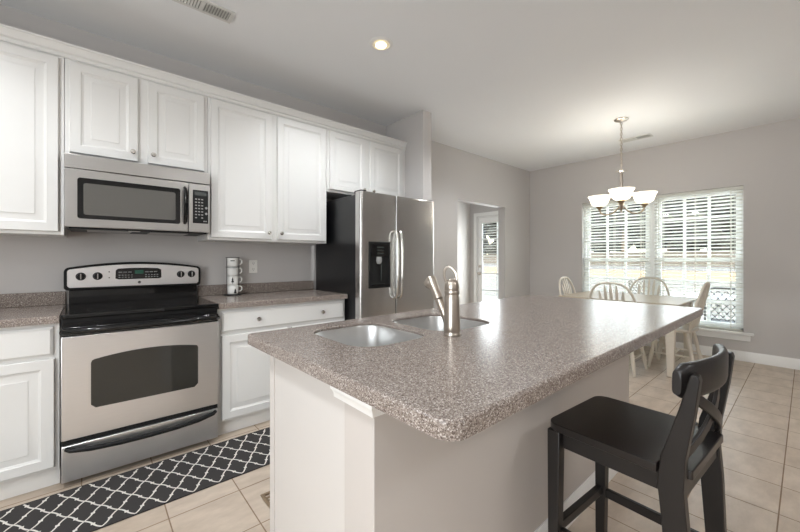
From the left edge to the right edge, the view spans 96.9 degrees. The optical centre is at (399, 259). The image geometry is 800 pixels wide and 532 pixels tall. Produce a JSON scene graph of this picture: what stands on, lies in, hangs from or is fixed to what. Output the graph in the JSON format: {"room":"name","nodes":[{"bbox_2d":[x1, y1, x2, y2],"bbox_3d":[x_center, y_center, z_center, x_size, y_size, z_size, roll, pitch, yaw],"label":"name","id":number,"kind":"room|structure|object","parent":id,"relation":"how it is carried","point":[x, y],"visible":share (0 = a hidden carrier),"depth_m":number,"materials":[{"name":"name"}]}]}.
{"room":"kitchen","nodes":[
{"label":"kitchen","id":0,"kind":"room"},
{"bbox_2d":[0,4,529,307],"bbox_3d":[-0.863,-0.170,3.606,8.273,2.762,0.125,0,0,-41],"label":"wall","id":1,"kind":"structure","parent":0,"point":[28,264],"depth_m":3.15,"materials":[{"name":"paint"}]},
{"bbox_2d":[0,291,65,307],"bbox_3d":[-2.552,0.254,2.036,0.922,0.086,0.021,0,0,-41],"label":"backsplash","id":2,"kind":"structure","parent":1,"relation":"attached to","point":[12,300],"depth_m":2.23,"materials":[{"name":"grey stone"}]},
{"bbox_2d":[0,40,66,237],"bbox_3d":[-2.431,-0.683,1.902,0.929,1.078,0.382,0,0,-41],"label":"upper cabinet","id":3,"kind":"object","parent":1,"relation":"attached to","point":[32,81],"visible":0.85,"depth_m":2.00,"materials":[{"name":"paint"}]},
{"bbox_2d":[0,23,406,149],"bbox_3d":[-1.324,-1.232,2.693,3.639,0.076,0.100,0,0,-41],"label":"crown molding","id":4,"kind":"structure","parent":3,"relation":"attached to","point":[10,34],"depth_m":2.43,"materials":[{"name":"paint"}]},
{"bbox_2d":[65,58,206,172],"bbox_3d":[-1.793,-0.918,2.458,0.761,0.607,0.382,0,0,-41],"label":"upper cabinet","id":5,"kind":"object","parent":1,"relation":"attached to","point":[109,114],"visible":0.91,"depth_m":2.29,"materials":[{"name":"paint"}]},
{"bbox_2d":[64,153,209,235],"bbox_3d":[-1.761,-0.396,2.421,0.758,0.434,0.476,0,0,-41],"label":"microwave","id":6,"kind":"object","parent":5,"relation":"attached to","point":[102,195],"visible":1,"depth_m":2.25,"materials":[{"name":"metal"}]},
{"bbox_2d":[249,260,256,272],"bbox_3d":[-1.298,0.063,3.137,0.071,0.115,0.009,0,0,-41],"label":"wall outlet","id":7,"kind":"object","parent":1,"relation":"attached to","point":[252,263],"visible":1,"depth_m":3.13,"materials":[{"name":"plastic"}]},
{"bbox_2d":[198,281,313,295],"bbox_3d":[-1.241,0.254,3.178,1.013,0.086,0.021,0,0,-41],"label":"backsplash","id":8,"kind":"structure","parent":1,"relation":"attached to","point":[203,290],"depth_m":3.16,"materials":[{"name":"grey stone"}]},
{"bbox_2d":[198,96,325,244],"bbox_3d":[-1.135,-0.683,3.031,0.980,1.078,0.382,0,0,-41],"label":"upper cabinet","id":9,"kind":"object","parent":1,"relation":"attached to","point":[267,171],"visible":0.98,"depth_m":2.86,"materials":[{"name":"paint"}]},
{"bbox_2d":[326,129,404,198],"bbox_3d":[-0.401,-0.921,3.671,0.963,0.600,0.382,0,0,-41],"label":"upper cabinet","id":10,"kind":"object","parent":1,"relation":"attached to","point":[353,163],"visible":0.76,"depth_m":3.48,"materials":[{"name":"paint"}]},
{"bbox_2d":[0,0,799,171],"bbox_3d":[0.748,-1.626,1.726,8.633,0.150,7.775,0,0,-41],"label":"ceiling","id":11,"kind":"structure","parent":0,"point":[528,85],"depth_m":2.77,"materials":[{"name":"paint"}]},
{"bbox_2d":[172,0,235,23],"bbox_3d":[-1.206,-1.546,2.163,0.350,0.008,0.130,0,0,-41],"label":"ceiling vent","id":12,"kind":"object","parent":11,"relation":"in","point":[214,10],"visible":1,"depth_m":2.19,"materials":[{"name":"metal"}]},
{"bbox_2d":[369,36,392,50],"bbox_3d":[-0.136,-1.547,2.551,0.170,0.008,0.170,0,0,-41],"label":"recessed light","id":13,"kind":"object","parent":11,"relation":"in","point":[380,43],"visible":1,"depth_m":2.55,"materials":[{"name":"paint"}]},
{"bbox_2d":[588,117,657,215],"bbox_3d":[2.408,-1.026,3.940,0.666,1.049,0.658,0,0,-41],"label":"chandelier","id":14,"kind":"object","parent":11,"relation":"hanging from","point":[620,194],"visible":1,"depth_m":3.90,"materials":[{"name":"white glass"}]},
{"bbox_2d":[619,133,652,142],"bbox_3d":[3.014,-1.546,4.535,0.150,0.008,0.345,0,0,-41],"label":"ceiling vent","id":15,"kind":"object","parent":11,"relation":"in","point":[648,134],"visible":0.88,"depth_m":4.52,"materials":[{"name":"metal"}]},
{"bbox_2d":[0,346,799,531],"bbox_3d":[0.748,1.271,1.726,8.633,0.120,7.775,0,0,-41],"label":"floor","id":16,"kind":"structure","parent":0,"point":[760,446],"depth_m":1.93,"materials":[{"name":"beige tile"}]},
{"bbox_2d":[0,321,60,500],"bbox_3d":[-2.346,0.774,1.799,0.922,0.872,0.650,0,0,-41],"label":"base cabinet","id":17,"kind":"object","parent":16,"relation":"on","point":[30,356],"visible":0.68,"depth_m":1.81,"materials":[{"name":"paint"}]},
{"bbox_2d":[0,291,65,327],"bbox_3d":[-2.351,0.274,1.805,0.922,0.126,0.634,0,0,-41],"label":"countertop","id":18,"kind":"structure","parent":17,"relation":"on","point":[37,308],"depth_m":2.14,"materials":[{"name":"grey stone"}]},
{"bbox_2d":[0,427,269,531],"bbox_3d":[-1.417,1.206,1.827,2.540,0.007,0.450,0,0,-41],"label":"runner rug","id":19,"kind":"object","parent":16,"relation":"on","point":[99,504],"visible":0.7,"depth_m":1.85,"materials":[{"name":"black fabric"}]},
{"bbox_2d":[59,262,219,483],"bbox_3d":[-1.675,0.611,2.317,0.784,1.184,0.691,0,0,-41],"label":"range","id":20,"kind":"object","parent":16,"relation":"on","point":[139,344],"visible":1,"depth_m":2.12,"materials":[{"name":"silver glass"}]},
{"bbox_2d":[135,270,142,273],"bbox_3d":[-1.858,0.090,2.526,0.050,0.026,0.001,0,0,-41],"label":"clock","id":21,"kind":"object","parent":20,"relation":"on","point":[136,271],"depth_m":2.53,"materials":[{"name":"green glass"}]},
{"bbox_2d":[60,296,218,319],"bbox_3d":[-1.693,0.305,2.337,0.762,0.024,0.627,0,0,-41],"label":"cooktop","id":22,"kind":"object","parent":20,"relation":"in","point":[116,308],"depth_m":2.21,"materials":[{"name":"black glass"}]},
{"bbox_2d":[260,491,269,507],"bbox_3d":[-0.554,1.207,1.732,0.133,0.005,0.335,0,0,-41],"label":"floor vent","id":23,"kind":"object","parent":16,"relation":"in","point":[264,495],"visible":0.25,"depth_m":1.79,"materials":[{"name":"metal"}]},
{"bbox_2d":[217,299,344,434],"bbox_3d":[-1.037,0.774,2.939,1.006,0.872,0.650,0,0,-41],"label":"base cabinet","id":24,"kind":"object","parent":16,"relation":"on","point":[243,369],"visible":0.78,"depth_m":2.53,"materials":[{"name":"paint"}]},
{"bbox_2d":[198,281,347,308],"bbox_3d":[-1.039,0.274,2.947,1.013,0.126,0.634,0,0,-41],"label":"countertop","id":25,"kind":"structure","parent":24,"relation":"on","point":[269,293],"depth_m":2.91,"materials":[{"name":"grey stone"}]},
{"bbox_2d":[224,257,240,295],"bbox_3d":[-1.383,0.140,2.930,0.136,0.313,0.136,0,0,-41],"label":"mug rack","id":26,"kind":"object","parent":25,"relation":"on","point":[225,257],"visible":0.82,"depth_m":2.89,"materials":[{"name":"metal"}]},
{"bbox_2d":[226,285,241,293],"bbox_3d":[-1.375,0.249,2.929,0.107,0.072,0.091,0,0,7],"label":"mug","id":27,"kind":"object","parent":26,"relation":"on","point":[231,289],"visible":0.98,"depth_m":2.89,"materials":[{"name":"ceramic"}]},
{"bbox_2d":[226,276,241,284],"bbox_3d":[-1.375,0.175,2.929,0.107,0.072,0.091,0,0,7],"label":"mug","id":28,"kind":"object","parent":27,"relation":"on","point":[231,280],"visible":0.98,"depth_m":2.89,"materials":[{"name":"ceramic"}]},
{"bbox_2d":[226,267,241,275],"bbox_3d":[-1.380,0.101,2.937,0.091,0.072,0.107,0,0,25],"label":"mug","id":29,"kind":"object","parent":28,"relation":"on","point":[231,271],"visible":0.99,"depth_m":2.89,"materials":[{"name":"ceramic"}]},
{"bbox_2d":[226,258,241,266],"bbox_3d":[-1.375,0.026,2.929,0.107,0.072,0.091,0,0,7],"label":"mug","id":30,"kind":"object","parent":29,"relation":"on","point":[231,262],"visible":1,"depth_m":2.89,"materials":[{"name":"ceramic"}]},
{"bbox_2d":[270,355,344,531],"bbox_3d":[0.386,0.773,1.857,1.942,0.873,0.570,0,0,-41],"label":"base cabinet","id":31,"kind":"object","parent":16,"relation":"on","point":[307,422],"visible":0.1,"depth_m":1.20,"materials":[{"name":"paint"}]},
{"bbox_2d":[248,295,702,441],"bbox_3d":[0.599,0.316,1.810,2.347,0.038,1.121,0,0,-41],"label":"countertop","id":32,"kind":"structure","parent":31,"relation":"on","point":[530,348],"depth_m":1.13,"materials":[{"name":"grey stone"}]},
{"bbox_2d":[316,316,486,346],"bbox_3d":[0.035,0.411,1.578,0.776,0.204,0.410,0,0,-41],"label":"sink","id":33,"kind":"object","parent":32,"relation":"in","point":[365,335],"visible":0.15,"depth_m":1.64,"materials":[{"name":"metal"}]},
{"bbox_2d":[424,265,460,336],"bbox_3d":[0.169,0.160,1.430,0.069,0.273,0.176,0,0,-41],"label":"faucet","id":34,"kind":"object","parent":32,"relation":"on","point":[449,308],"visible":1,"depth_m":1.37,"materials":[{"name":"silver metal"}]},
{"bbox_2d":[316,189,433,319],"bbox_3d":[-0.224,0.315,3.470,0.888,1.788,0.838,0,0,-41],"label":"refrigerator","id":35,"kind":"object","parent":16,"relation":"on","point":[378,250],"visible":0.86,"depth_m":3.13,"materials":[{"name":"silver metal"}]},
{"bbox_2d":[559,277,575,294],"bbox_3d":[2.419,0.724,4.715,0.483,0.971,0.500,0,0,-41],"label":"dining chair","id":36,"kind":"object","parent":16,"relation":"on","point":[565,285],"visible":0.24,"depth_m":4.86,"materials":[{"name":"beige paint"}]},
{"bbox_2d":[589,282,646,376],"bbox_3d":[2.395,0.724,3.901,0.500,0.971,0.483,0,0,-41],"label":"dining chair","id":37,"kind":"object","parent":16,"relation":"on","point":[633,357],"visible":0.37,"depth_m":3.75,"materials":[{"name":"beige paint"}]},
{"bbox_2d":[558,291,696,376],"bbox_3d":[2.743,0.831,4.306,0.970,0.756,1.215,0,0,-41],"label":"dining table","id":38,"kind":"object","parent":16,"relation":"on","point":[670,338],"visible":0.41,"depth_m":3.99,"materials":[{"name":"white wood"}]},
{"bbox_2d":[548,344,734,531],"bbox_3d":[0.826,0.745,1.225,0.429,0.927,0.444,0,0,-37],"label":"bar stool","id":39,"kind":"object","parent":16,"relation":"on","point":[667,453],"visible":1,"depth_m":1.17,"materials":[{"name":"black wood"}]},
{"bbox_2d":[628,277,669,357],"bbox_3d":[3.176,0.724,4.614,0.500,0.971,0.483,0,0,-41],"label":"dining chair","id":40,"kind":"object","parent":16,"relation":"on","point":[649,278],"visible":0.34,"depth_m":4.71,"materials":[{"name":"beige paint"}]},
{"bbox_2d":[647,282,709,366],"bbox_3d":[3.112,0.724,3.950,0.483,0.971,0.500,0,0,-41],"label":"dining chair","id":41,"kind":"object","parent":16,"relation":"on","point":[701,300],"visible":0.73,"depth_m":3.88,"materials":[{"name":"beige paint"}]},
{"bbox_2d":[386,110,430,199],"bbox_3d":[0.086,-0.170,3.945,0.124,2.762,0.610,0,0,-41],"label":"wall","id":42,"kind":"structure","parent":0,"point":[415,129],"depth_m":3.75,"materials":[{"name":"paint"}]},
{"bbox_2d":[457,201,469,303],"bbox_3d":[0.047,-0.170,6.139,3.573,2.762,0.120,0,0,-41],"label":"wall","id":43,"kind":"structure","parent":0,"point":[463,209],"depth_m":7.13,"materials":[{"name":"paint"}]},
{"bbox_2d":[345,354,628,531],"bbox_3d":[0.627,0.773,1.595,1.962,0.876,0.139,0,0,-41],"label":"wall","id":44,"kind":"structure","parent":0,"point":[399,477],"depth_m":1.13,"materials":[{"name":"paint"}]},
{"bbox_2d":[330,386,384,417],"bbox_3d":[0.614,0.365,1.591,1.986,0.060,0.199,0,0,-41],"label":"trim","id":45,"kind":"structure","parent":44,"relation":"attached to","point":[359,405],"depth_m":0.92,"materials":[{"name":"paint"}]},
{"bbox_2d":[534,468,617,531],"bbox_3d":[0.678,1.152,1.537,1.962,0.116,0.014,0,0,-41],"label":"baseboard","id":46,"kind":"structure","parent":44,"relation":"attached to","point":[589,482],"depth_m":1.68,"materials":[{"name":"paint"}]},
{"bbox_2d":[470,118,799,358],"bbox_3d":[3.929,-0.170,4.524,0.160,2.762,7.415,0,0,-41],"label":"wall","id":47,"kind":"structure","parent":0,"point":[764,160],"depth_m":4.34,"materials":[{"name":"paint"}]},
{"bbox_2d":[474,211,497,301],"bbox_3d":[1.881,0.143,6.831,0.138,2.135,1.035,0,0,-41],"label":"trim","id":48,"kind":"structure","parent":47,"relation":"attached to","point":[493,213],"depth_m":7.12,"materials":[{"name":"paint"}]},
{"bbox_2d":[477,216,497,301],"bbox_3d":[1.847,0.186,6.802,0.112,2.025,0.839,0,0,-41],"label":"door","id":49,"kind":"structure","parent":47,"relation":"in","point":[485,220],"depth_m":7.04,"materials":[{"name":"paint"}]},
{"bbox_2d":[584,201,650,294],"bbox_3d":[3.254,-0.008,5.338,0.060,1.747,0.903,0,0,-41],"label":"window","id":50,"kind":"structure","parent":47,"relation":"in","point":[649,206],"depth_m":5.34,"materials":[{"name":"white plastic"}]},
{"bbox_2d":[583,198,649,293],"bbox_3d":[3.196,-0.009,5.287,0.069,1.737,0.891,0,0,-41],"label":"window blind","id":51,"kind":"object","parent":50,"relation":"attached to","point":[630,199],"visible":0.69,"depth_m":5.25,"materials":[{"name":"white plastic"}]},
{"bbox_2d":[651,200,653,294],"bbox_3d":[3.562,-0.008,4.984,0.070,1.746,0.034,0,0,-41],"label":"trim","id":52,"kind":"structure","parent":47,"relation":"attached to","point":[652,202],"depth_m":4.96,"materials":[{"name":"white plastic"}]},
{"bbox_2d":[654,190,742,328],"bbox_3d":[3.870,-0.008,4.630,0.060,1.747,0.903,0,0,-41],"label":"window","id":53,"kind":"structure","parent":47,"relation":"in","point":[658,270],"depth_m":4.53,"materials":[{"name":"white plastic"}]},
{"bbox_2d":[654,186,742,330],"bbox_3d":[3.812,-0.009,4.580,0.069,1.737,0.891,0,0,-41],"label":"window blind","id":54,"kind":"object","parent":53,"relation":"attached to","point":[730,189],"visible":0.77,"depth_m":4.51,"materials":[{"name":"white plastic"}]},
{"bbox_2d":[676,330,749,341],"bbox_3d":[3.476,0.935,4.909,0.018,0.072,1.961,0,0,-41],"label":"trim","id":55,"kind":"structure","parent":47,"relation":"attached to","point":[699,332],"depth_m":4.34,"materials":[{"name":"paint"}]},
{"bbox_2d":[645,339,799,369],"bbox_3d":[4.296,1.152,3.971,0.014,0.116,6.100,0,0,-41],"label":"baseboard","id":56,"kind":"structure","parent":47,"relation":"attached to","point":[785,362],"depth_m":4.13,"materials":[{"name":"paint"}]},
{"bbox_2d":[699,327,753,335],"bbox_3d":[3.490,0.883,4.922,0.130,0.030,2.021,0,0,-41],"label":"trim","id":57,"kind":"structure","parent":47,"relation":"attached to","point":[700,328],"depth_m":4.29,"materials":[{"name":"paint"}]},
{"label":"outside","id":58,"kind":"structure","parent":0,"visible":0},
{"bbox_2d":[483,265,734,317],"bbox_3d":[60.428,1.591,56.914,153.867,0.200,180.000,0,0,-41],"label":"lawn","id":59,"kind":"structure","parent":58,"point":[493,277],"depth_m":19.43,"materials":[{"name":"green plant"}]},
{"bbox_2d":[483,296,734,319],"bbox_3d":[4.935,1.430,7.579,5.365,0.119,10.500,0,0,-41],"label":"patio slab","id":60,"kind":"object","parent":59,"relation":"on","point":[488,297],"visible":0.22,"depth_m":12.09,"materials":[{"name":"concrete"}]},
{"bbox_2d":[628,280,665,295],"bbox_3d":[5.217,0.889,7.420,0.548,0.957,0.584,0,0,-11],"label":"patio chair","id":61,"kind":"object","parent":60,"relation":"on","point":[629,280],"visible":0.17,"depth_m":7.62,"materials":[{"name":"metal"}]},
{"bbox_2d":[670,293,734,319],"bbox_3d":[5.399,1.004,6.258,1.040,0.739,1.040,0,0,-41],"label":"patio table","id":62,"kind":"object","parent":60,"relation":"on","point":[687,294],"visible":0.29,"depth_m":6.22,"materials":[{"name":"white plastic"}]},
{"bbox_2d":[704,287,734,322],"bbox_3d":[4.944,0.889,5.332,0.584,0.957,0.548,0,0,-41],"label":"patio chair","id":63,"kind":"object","parent":60,"relation":"on","point":[705,308],"visible":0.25,"depth_m":5.24,"materials":[{"name":"metal"}]},
{"bbox_2d":[483,267,734,280],"bbox_3d":[31.725,1.475,31.911,24.000,0.028,280.000,0,0,-41],"label":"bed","id":64,"kind":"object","parent":59,"relation":"on","point":[612,272],"depth_m":34.06,"materials":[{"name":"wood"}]},
{"bbox_2d":[483,251,735,266],"bbox_3d":[82.244,-0.210,75.919,36.000,3.398,280.000,0,0,-41],"label":"grass bank","id":65,"kind":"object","parent":59,"relation":"on","point":[728,252],"depth_m":80.51,"materials":[{"name":"green plant"}]},
{"bbox_2d":[483,223,488,252],"bbox_3d":[25.191,-16.023,135.394,18.046,29.613,17.985,0,0,-41],"label":"tree","id":66,"kind":"object","parent":65,"relation":"on","point":[484,225],"visible":0.02,"depth_m":130.68,"materials":[{"name":"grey plant"}]},
{"bbox_2d":[486,222,496,253],"bbox_3d":[38.412,-15.340,121.498,16.644,28.864,15.533,0,0,-41],"label":"tree","id":67,"kind":"object","parent":65,"relation":"on","point":[491,249],"visible":0.02,"depth_m":120.30,"materials":[{"name":"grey plant"}]},
{"bbox_2d":[487,223,496,242],"bbox_3d":[43.994,-17.545,149.585,18.086,33.117,17.336,0,0,-41],"label":"tree","id":68,"kind":"object","parent":65,"relation":"on","point":[494,225],"visible":0.02,"depth_m":145.89,"materials":[{"name":"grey plant"}]},
{"bbox_2d":[590,204,645,251],"bbox_3d":[60.058,-15.682,95.548,15.120,28.706,16.860,0,0,-41],"label":"tree","id":69,"kind":"object","parent":65,"relation":"on","point":[636,247],"visible":0.23,"depth_m":94.29,"materials":[{"name":"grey plant"}]},
{"bbox_2d":[642,199,682,250],"bbox_3d":[81.621,-19.257,107.388,17.088,35.099,18.133,0,0,-41],"label":"tree","id":70,"kind":"object","parent":65,"relation":"on","point":[681,199],"visible":0.04,"depth_m":104.24,"materials":[{"name":"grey plant"}]},
{"bbox_2d":[664,194,735,250],"bbox_3d":[71.433,-14.801,81.750,15.624,28.613,17.815,0,0,-41],"label":"tree","id":71,"kind":"object","parent":65,"relation":"on","point":[717,210],"visible":0.19,"depth_m":78.56,"materials":[{"name":"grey plant"}]},
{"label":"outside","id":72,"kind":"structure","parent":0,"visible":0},
{"bbox_2d":[483,264,734,271],"bbox_3d":[54.345,1.480,51.616,34.000,0.018,280.000,0,0,-41],"label":"road","id":73,"kind":"structure","parent":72,"point":[671,268],"depth_m":56.63,"materials":[{"name":"grey asphalt"}]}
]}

